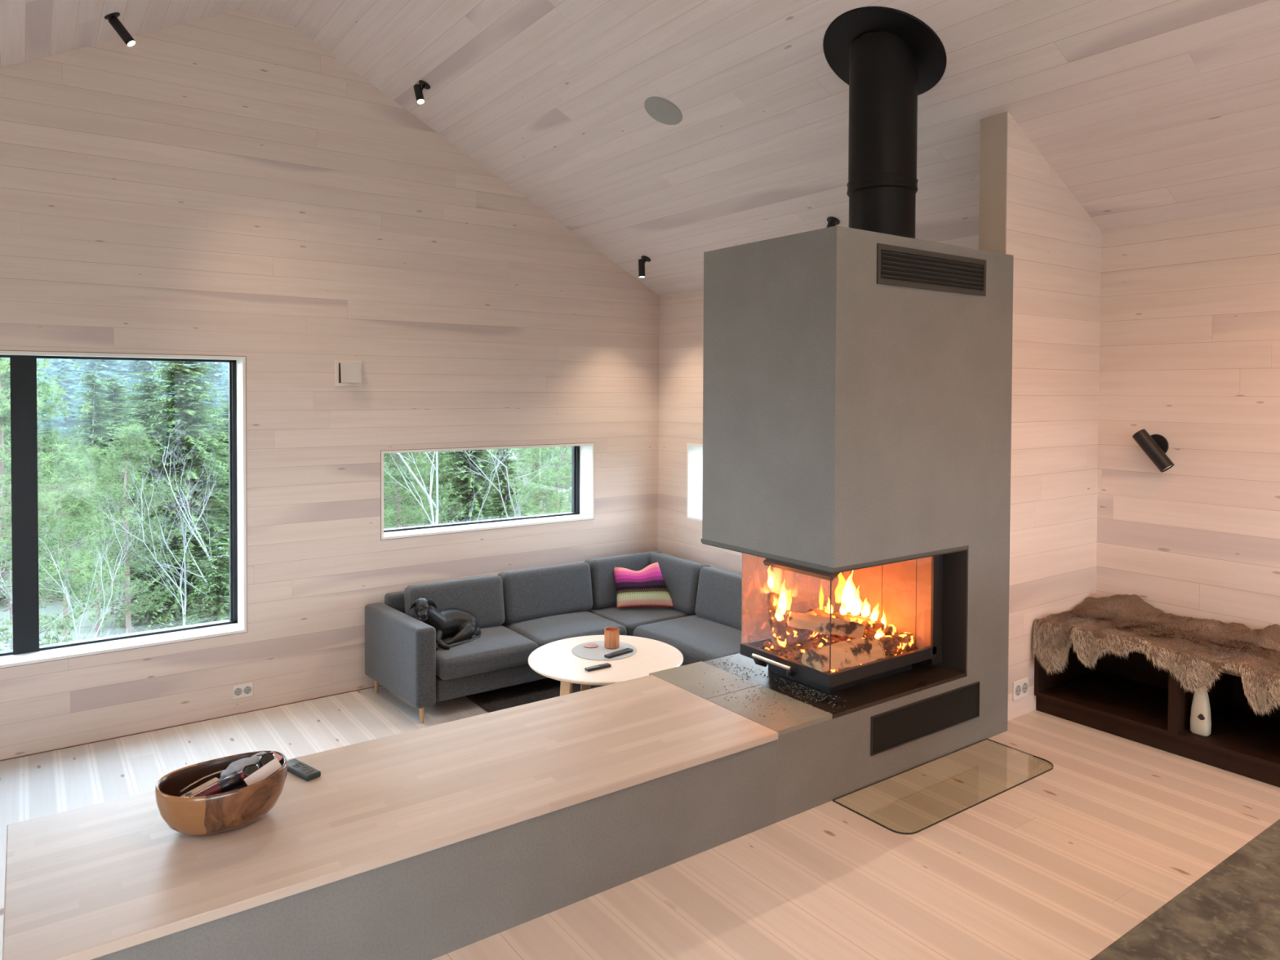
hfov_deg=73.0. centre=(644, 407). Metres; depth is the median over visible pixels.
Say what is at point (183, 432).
spruce tree
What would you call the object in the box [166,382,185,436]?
spruce tree
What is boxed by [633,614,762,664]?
seat cushion
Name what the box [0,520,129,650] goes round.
birch tree
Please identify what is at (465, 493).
spruce tree
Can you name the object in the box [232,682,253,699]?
wall socket
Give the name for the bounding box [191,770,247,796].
umbrella
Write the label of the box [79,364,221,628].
spruce tree
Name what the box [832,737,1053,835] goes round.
floor plate
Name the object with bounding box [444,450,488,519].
spruce tree
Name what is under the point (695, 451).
window
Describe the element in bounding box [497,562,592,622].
cushion
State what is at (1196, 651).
fur throw
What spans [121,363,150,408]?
spruce tree
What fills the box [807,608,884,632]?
log
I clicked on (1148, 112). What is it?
ceiling
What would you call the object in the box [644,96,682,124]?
ceiling speaker
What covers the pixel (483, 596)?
cushion
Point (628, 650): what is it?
remote control
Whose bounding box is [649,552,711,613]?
cushion
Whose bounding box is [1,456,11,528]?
spruce tree
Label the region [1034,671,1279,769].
shelf
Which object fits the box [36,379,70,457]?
spruce tree
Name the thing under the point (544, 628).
seat cushion
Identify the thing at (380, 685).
trim
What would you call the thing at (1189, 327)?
wall
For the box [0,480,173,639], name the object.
birch tree
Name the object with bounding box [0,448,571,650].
ground
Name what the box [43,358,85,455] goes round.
spruce tree
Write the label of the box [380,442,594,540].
window
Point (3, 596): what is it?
spruce tree
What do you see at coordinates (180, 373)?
spruce tree
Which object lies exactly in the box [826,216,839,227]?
ceiling spotlight
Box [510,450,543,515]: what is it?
spruce tree
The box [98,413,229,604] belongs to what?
birch tree
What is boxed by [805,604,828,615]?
log
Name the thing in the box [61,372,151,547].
spruce tree
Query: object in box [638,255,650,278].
ceiling spotlight
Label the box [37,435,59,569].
spruce tree
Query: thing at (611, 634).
candle holder
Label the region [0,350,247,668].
window
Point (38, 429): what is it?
spruce tree
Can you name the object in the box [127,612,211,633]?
bare shrub
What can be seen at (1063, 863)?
floor
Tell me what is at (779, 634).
log
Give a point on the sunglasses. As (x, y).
(248, 770)
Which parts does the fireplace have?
hearth plate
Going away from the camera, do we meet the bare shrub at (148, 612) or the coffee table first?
the coffee table
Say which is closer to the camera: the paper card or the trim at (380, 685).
the paper card
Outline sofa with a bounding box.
[364,551,830,724]
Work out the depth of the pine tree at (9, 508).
23.18 m
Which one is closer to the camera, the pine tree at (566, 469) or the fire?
the fire
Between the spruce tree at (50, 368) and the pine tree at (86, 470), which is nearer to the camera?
the pine tree at (86, 470)
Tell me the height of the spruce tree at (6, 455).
5.888 m
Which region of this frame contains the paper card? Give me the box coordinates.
[244,757,281,786]
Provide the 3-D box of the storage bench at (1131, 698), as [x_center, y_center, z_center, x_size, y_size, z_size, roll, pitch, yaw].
[2.772,1.280,3.487,0.582,0.427,2.189,-1,1,-36]
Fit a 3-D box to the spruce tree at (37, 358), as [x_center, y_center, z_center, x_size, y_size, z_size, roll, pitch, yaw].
[-65.513,-0.971,92.281,7.529,12.851,7.805,-1,2,-42]
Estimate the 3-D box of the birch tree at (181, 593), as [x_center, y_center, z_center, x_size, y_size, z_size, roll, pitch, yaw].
[-7.284,2.396,13.120,2.441,4.098,2.471,0,1,3]
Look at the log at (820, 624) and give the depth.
3.66 m
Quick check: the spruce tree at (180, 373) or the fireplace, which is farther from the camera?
the spruce tree at (180, 373)
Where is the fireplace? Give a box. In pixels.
[648,225,1013,822]
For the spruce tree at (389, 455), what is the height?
6.974 m
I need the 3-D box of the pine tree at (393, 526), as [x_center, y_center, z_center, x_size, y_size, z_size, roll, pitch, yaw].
[-9.614,4.672,35.038,2.375,5.066,2.669,0,1,-13]
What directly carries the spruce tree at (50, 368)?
on the ground
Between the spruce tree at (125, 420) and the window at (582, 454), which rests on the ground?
the spruce tree at (125, 420)
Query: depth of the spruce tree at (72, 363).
90.94 m
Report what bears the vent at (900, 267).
attached to the fireplace
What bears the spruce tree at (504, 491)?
on the ground
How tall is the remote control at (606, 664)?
0.017 m
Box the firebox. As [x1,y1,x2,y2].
[740,554,942,693]
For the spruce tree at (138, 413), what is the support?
on the ground
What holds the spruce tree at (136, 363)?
on the ground
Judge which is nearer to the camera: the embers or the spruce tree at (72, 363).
the embers
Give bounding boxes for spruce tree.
[0,521,12,605]
[1,357,10,433]
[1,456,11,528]
[4,455,11,497]
[36,358,53,422]
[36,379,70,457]
[37,358,55,409]
[37,422,49,442]
[37,429,52,488]
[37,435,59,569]
[39,448,95,602]
[40,423,71,493]
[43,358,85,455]
[44,359,92,444]
[44,360,62,416]
[56,360,82,426]
[57,367,136,546]
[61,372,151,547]
[63,359,129,462]
[66,359,114,440]
[70,359,138,453]
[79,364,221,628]
[80,360,229,633]
[111,360,129,385]
[112,408,150,503]
[115,360,172,444]
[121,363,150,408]
[124,377,134,410]
[127,364,168,428]
[129,413,164,492]
[156,360,204,436]
[164,428,196,480]
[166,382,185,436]
[172,542,229,626]
[190,400,229,603]
[191,361,228,430]
[192,404,227,527]
[192,417,208,480]
[202,362,226,414]
[207,377,228,448]
[215,362,228,399]
[223,364,228,422]
[383,453,428,526]
[393,450,457,527]
[412,448,528,524]
[434,450,489,523]
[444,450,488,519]
[472,448,531,519]
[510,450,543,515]
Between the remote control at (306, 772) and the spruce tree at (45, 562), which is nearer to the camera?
the remote control at (306, 772)
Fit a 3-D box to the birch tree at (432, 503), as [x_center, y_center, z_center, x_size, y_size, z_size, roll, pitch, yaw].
[-4.194,0.849,15.363,4.474,7.513,4.531,1,1,16]
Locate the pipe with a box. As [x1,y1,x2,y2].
[822,6,946,238]
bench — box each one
[2,675,777,959]
[1034,641,1279,787]
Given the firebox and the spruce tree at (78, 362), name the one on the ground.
the spruce tree at (78, 362)
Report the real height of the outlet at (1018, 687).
0.050 m
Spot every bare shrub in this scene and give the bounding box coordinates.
[0,607,102,648]
[83,612,192,636]
[89,612,156,635]
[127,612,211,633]
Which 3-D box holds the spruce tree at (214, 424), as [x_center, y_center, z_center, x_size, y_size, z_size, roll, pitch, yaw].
[-20.436,3.984,41.663,4.153,8.355,3.876,0,1,-13]
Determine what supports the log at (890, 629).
on the log at (897, 643)
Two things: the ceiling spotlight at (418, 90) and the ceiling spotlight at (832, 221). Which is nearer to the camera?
the ceiling spotlight at (832, 221)
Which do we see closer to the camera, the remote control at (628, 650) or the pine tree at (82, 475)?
the remote control at (628, 650)
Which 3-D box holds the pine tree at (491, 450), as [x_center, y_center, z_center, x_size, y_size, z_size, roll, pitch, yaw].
[-7.226,4.617,39.093,3.794,6.048,3.376,1,1,40]
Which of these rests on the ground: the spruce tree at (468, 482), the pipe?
the spruce tree at (468, 482)
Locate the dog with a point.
(460, 624)
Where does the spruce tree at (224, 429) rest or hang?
on the ground
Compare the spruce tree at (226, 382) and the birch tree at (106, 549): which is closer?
the birch tree at (106, 549)
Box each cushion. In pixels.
[404,574,505,628]
[435,625,538,679]
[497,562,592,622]
[500,610,626,647]
[583,551,662,608]
[586,605,696,635]
[613,562,674,608]
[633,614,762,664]
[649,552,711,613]
[694,566,799,638]
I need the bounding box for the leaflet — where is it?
[262,751,282,765]
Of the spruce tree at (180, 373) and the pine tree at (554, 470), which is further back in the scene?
the pine tree at (554, 470)
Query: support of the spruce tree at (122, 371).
on the ground
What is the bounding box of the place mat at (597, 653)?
[571,640,636,660]
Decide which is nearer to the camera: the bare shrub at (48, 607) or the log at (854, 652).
the log at (854, 652)
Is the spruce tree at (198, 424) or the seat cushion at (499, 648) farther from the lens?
the spruce tree at (198, 424)
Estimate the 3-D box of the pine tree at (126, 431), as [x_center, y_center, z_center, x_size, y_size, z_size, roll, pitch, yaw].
[-8.917,3.089,15.032,2.118,5.815,2.158,-1,2,-42]
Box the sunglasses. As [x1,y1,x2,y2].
[235,752,275,776]
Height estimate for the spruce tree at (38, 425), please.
7.225 m
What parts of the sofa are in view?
leg, frame, armrest, leg, seat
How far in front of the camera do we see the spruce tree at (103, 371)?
75.04 m
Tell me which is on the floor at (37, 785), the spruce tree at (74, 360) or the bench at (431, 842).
the bench at (431, 842)
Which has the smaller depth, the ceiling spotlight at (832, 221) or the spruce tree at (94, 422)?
the ceiling spotlight at (832, 221)
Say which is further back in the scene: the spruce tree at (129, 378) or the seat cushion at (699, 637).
the spruce tree at (129, 378)
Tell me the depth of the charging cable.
2.46 m
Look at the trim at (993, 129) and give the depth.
4.04 m
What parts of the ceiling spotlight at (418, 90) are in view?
mounting plate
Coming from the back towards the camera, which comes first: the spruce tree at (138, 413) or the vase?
the spruce tree at (138, 413)
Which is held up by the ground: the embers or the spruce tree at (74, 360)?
the spruce tree at (74, 360)
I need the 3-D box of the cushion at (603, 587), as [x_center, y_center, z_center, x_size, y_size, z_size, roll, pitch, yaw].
[-0.152,1.406,7.113,0.724,0.398,0.248,-1,1,-36]
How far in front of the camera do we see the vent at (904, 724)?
3.59 m
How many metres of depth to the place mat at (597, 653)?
5.52 m
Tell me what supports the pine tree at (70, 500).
on the ground
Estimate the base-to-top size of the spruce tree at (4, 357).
12.154 m
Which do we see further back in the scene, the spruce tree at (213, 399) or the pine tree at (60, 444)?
the spruce tree at (213, 399)
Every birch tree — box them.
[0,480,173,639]
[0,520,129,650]
[66,436,226,626]
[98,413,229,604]
[383,451,438,524]
[411,447,571,525]
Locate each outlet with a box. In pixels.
[234,688,242,695]
[243,686,251,693]
[1015,684,1021,695]
[1022,682,1027,693]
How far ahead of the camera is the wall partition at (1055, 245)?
4.24 m
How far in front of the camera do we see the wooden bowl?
2.36 m
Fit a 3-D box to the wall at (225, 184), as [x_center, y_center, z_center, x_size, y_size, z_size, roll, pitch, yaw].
[-2.623,-0.150,5.885,7.192,4.944,0.330,-1,1,-36]
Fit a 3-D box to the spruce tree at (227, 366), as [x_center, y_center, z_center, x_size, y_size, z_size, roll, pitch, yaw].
[-46.367,-1.530,100.191,6.889,13.350,7.070,0,1,-23]
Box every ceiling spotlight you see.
[104,12,136,47]
[413,80,430,104]
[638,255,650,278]
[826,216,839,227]
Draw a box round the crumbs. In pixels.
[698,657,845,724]
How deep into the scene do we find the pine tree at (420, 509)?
19.89 m
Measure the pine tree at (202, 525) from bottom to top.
5.793 m
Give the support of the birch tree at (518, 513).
on the ground
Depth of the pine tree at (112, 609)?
23.63 m
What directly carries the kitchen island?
on the floor at (1063, 863)
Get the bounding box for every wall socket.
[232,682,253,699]
[1012,676,1028,700]
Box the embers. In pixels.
[760,631,919,672]
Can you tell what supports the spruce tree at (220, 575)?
on the ground
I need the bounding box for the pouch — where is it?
[219,751,266,789]
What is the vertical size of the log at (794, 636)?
0.109 m
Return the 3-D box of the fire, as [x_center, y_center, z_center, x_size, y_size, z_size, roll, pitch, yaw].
[0.803,0.837,3.785,0.617,0.347,0.192,0,1,-15]
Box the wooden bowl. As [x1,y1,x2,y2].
[155,751,287,835]
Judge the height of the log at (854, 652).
0.102 m
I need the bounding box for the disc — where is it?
[583,643,598,648]
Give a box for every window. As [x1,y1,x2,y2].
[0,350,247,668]
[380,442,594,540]
[686,443,702,521]
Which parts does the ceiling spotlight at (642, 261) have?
mounting plate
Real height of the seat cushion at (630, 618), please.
0.145 m
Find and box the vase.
[1190,685,1211,736]
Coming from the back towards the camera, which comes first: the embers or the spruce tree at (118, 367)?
the spruce tree at (118, 367)
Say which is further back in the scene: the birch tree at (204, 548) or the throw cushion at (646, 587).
the birch tree at (204, 548)
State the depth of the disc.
5.63 m
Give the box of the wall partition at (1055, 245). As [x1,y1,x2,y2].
[1005,111,1101,720]
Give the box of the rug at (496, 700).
[465,677,603,712]
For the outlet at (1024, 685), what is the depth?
4.14 m
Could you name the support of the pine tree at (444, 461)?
on the ground
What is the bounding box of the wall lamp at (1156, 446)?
[1132,429,1174,472]
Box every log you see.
[767,591,788,649]
[771,622,822,646]
[785,611,864,638]
[800,636,885,671]
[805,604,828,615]
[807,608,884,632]
[875,631,915,660]
[882,624,897,635]
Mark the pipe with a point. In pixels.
(885, 69)
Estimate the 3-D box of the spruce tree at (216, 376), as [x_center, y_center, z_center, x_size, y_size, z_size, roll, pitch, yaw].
[-42.579,-0.370,84.569,6.406,12.628,6.242,1,1,21]
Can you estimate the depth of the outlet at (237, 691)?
5.68 m
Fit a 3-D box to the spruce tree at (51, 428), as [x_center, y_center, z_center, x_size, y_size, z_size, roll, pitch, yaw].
[-32.967,4.395,48.291,3.682,7.058,3.436,-1,1,-34]
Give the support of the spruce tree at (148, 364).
on the ground
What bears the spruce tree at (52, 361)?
on the ground
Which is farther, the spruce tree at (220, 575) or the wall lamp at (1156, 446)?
the spruce tree at (220, 575)
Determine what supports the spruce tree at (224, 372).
on the ground
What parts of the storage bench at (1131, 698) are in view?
panel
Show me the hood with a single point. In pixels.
(857, 384)
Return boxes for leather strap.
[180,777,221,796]
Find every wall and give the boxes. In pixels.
[0,9,658,759]
[657,204,1279,630]
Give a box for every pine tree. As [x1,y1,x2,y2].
[0,357,155,650]
[0,450,140,642]
[0,499,57,621]
[39,475,120,607]
[43,444,142,637]
[59,420,199,633]
[84,485,145,614]
[171,460,229,568]
[383,450,468,528]
[383,451,472,528]
[383,465,426,528]
[453,449,515,511]
[480,446,571,515]
[506,445,571,515]
[518,446,571,515]
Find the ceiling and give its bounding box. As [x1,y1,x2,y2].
[0,0,1279,295]
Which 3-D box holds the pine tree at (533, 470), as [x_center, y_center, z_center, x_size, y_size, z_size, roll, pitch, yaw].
[-4.132,4.386,37.313,3.051,6.387,3.429,0,1,-4]
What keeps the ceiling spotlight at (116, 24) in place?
attached to the ceiling
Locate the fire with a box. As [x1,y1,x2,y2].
[767,564,886,638]
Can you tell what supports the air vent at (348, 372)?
in the wall at (225, 184)
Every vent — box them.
[335,360,361,386]
[870,681,979,755]
[876,243,986,296]
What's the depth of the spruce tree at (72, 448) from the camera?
27.17 m
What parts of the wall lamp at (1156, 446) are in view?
mounting plate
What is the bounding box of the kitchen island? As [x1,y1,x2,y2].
[1090,818,1279,959]
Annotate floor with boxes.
[0,685,488,959]
[432,710,1279,959]
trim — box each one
[0,684,382,761]
[978,111,1007,253]
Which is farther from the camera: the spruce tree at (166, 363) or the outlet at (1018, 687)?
the spruce tree at (166, 363)
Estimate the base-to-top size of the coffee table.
0.452 m
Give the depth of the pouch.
2.47 m
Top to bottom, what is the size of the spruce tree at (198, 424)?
7.539 m
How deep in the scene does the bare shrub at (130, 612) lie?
12.47 m
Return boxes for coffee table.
[528,635,683,696]
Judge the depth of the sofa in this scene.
6.17 m
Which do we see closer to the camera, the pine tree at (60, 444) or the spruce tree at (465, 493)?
the pine tree at (60, 444)
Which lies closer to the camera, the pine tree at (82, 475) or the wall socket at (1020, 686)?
the wall socket at (1020, 686)
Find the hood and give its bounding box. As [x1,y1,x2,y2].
[701,225,1013,572]
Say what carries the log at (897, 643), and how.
in the firebox
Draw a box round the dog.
[408,598,480,649]
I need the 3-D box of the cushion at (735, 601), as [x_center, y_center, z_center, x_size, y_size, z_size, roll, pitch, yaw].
[0.741,1.426,6.329,0.248,0.398,0.924,-1,1,-36]
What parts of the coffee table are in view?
leg, leg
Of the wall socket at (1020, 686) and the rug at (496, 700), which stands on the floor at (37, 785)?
the rug at (496, 700)
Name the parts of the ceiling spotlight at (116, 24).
mounting plate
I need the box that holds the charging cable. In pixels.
[180,769,224,792]
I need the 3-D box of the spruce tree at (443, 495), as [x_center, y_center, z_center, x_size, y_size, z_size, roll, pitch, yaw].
[-7.803,4.195,32.056,3.653,6.268,3.915,0,1,-17]
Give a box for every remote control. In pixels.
[287,758,320,781]
[584,662,611,671]
[604,647,633,658]
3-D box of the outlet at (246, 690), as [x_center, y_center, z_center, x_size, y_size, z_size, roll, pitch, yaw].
[-2.620,1.865,5.715,0.050,0.050,0.002,-1,1,-36]
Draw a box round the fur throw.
[1032,594,1279,715]
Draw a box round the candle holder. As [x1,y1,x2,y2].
[604,626,619,648]
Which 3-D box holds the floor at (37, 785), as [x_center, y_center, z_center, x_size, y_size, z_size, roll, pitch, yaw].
[-1.400,2.176,4.214,6.532,0.250,3.897,-1,1,-36]
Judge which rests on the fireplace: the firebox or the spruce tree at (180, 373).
the firebox

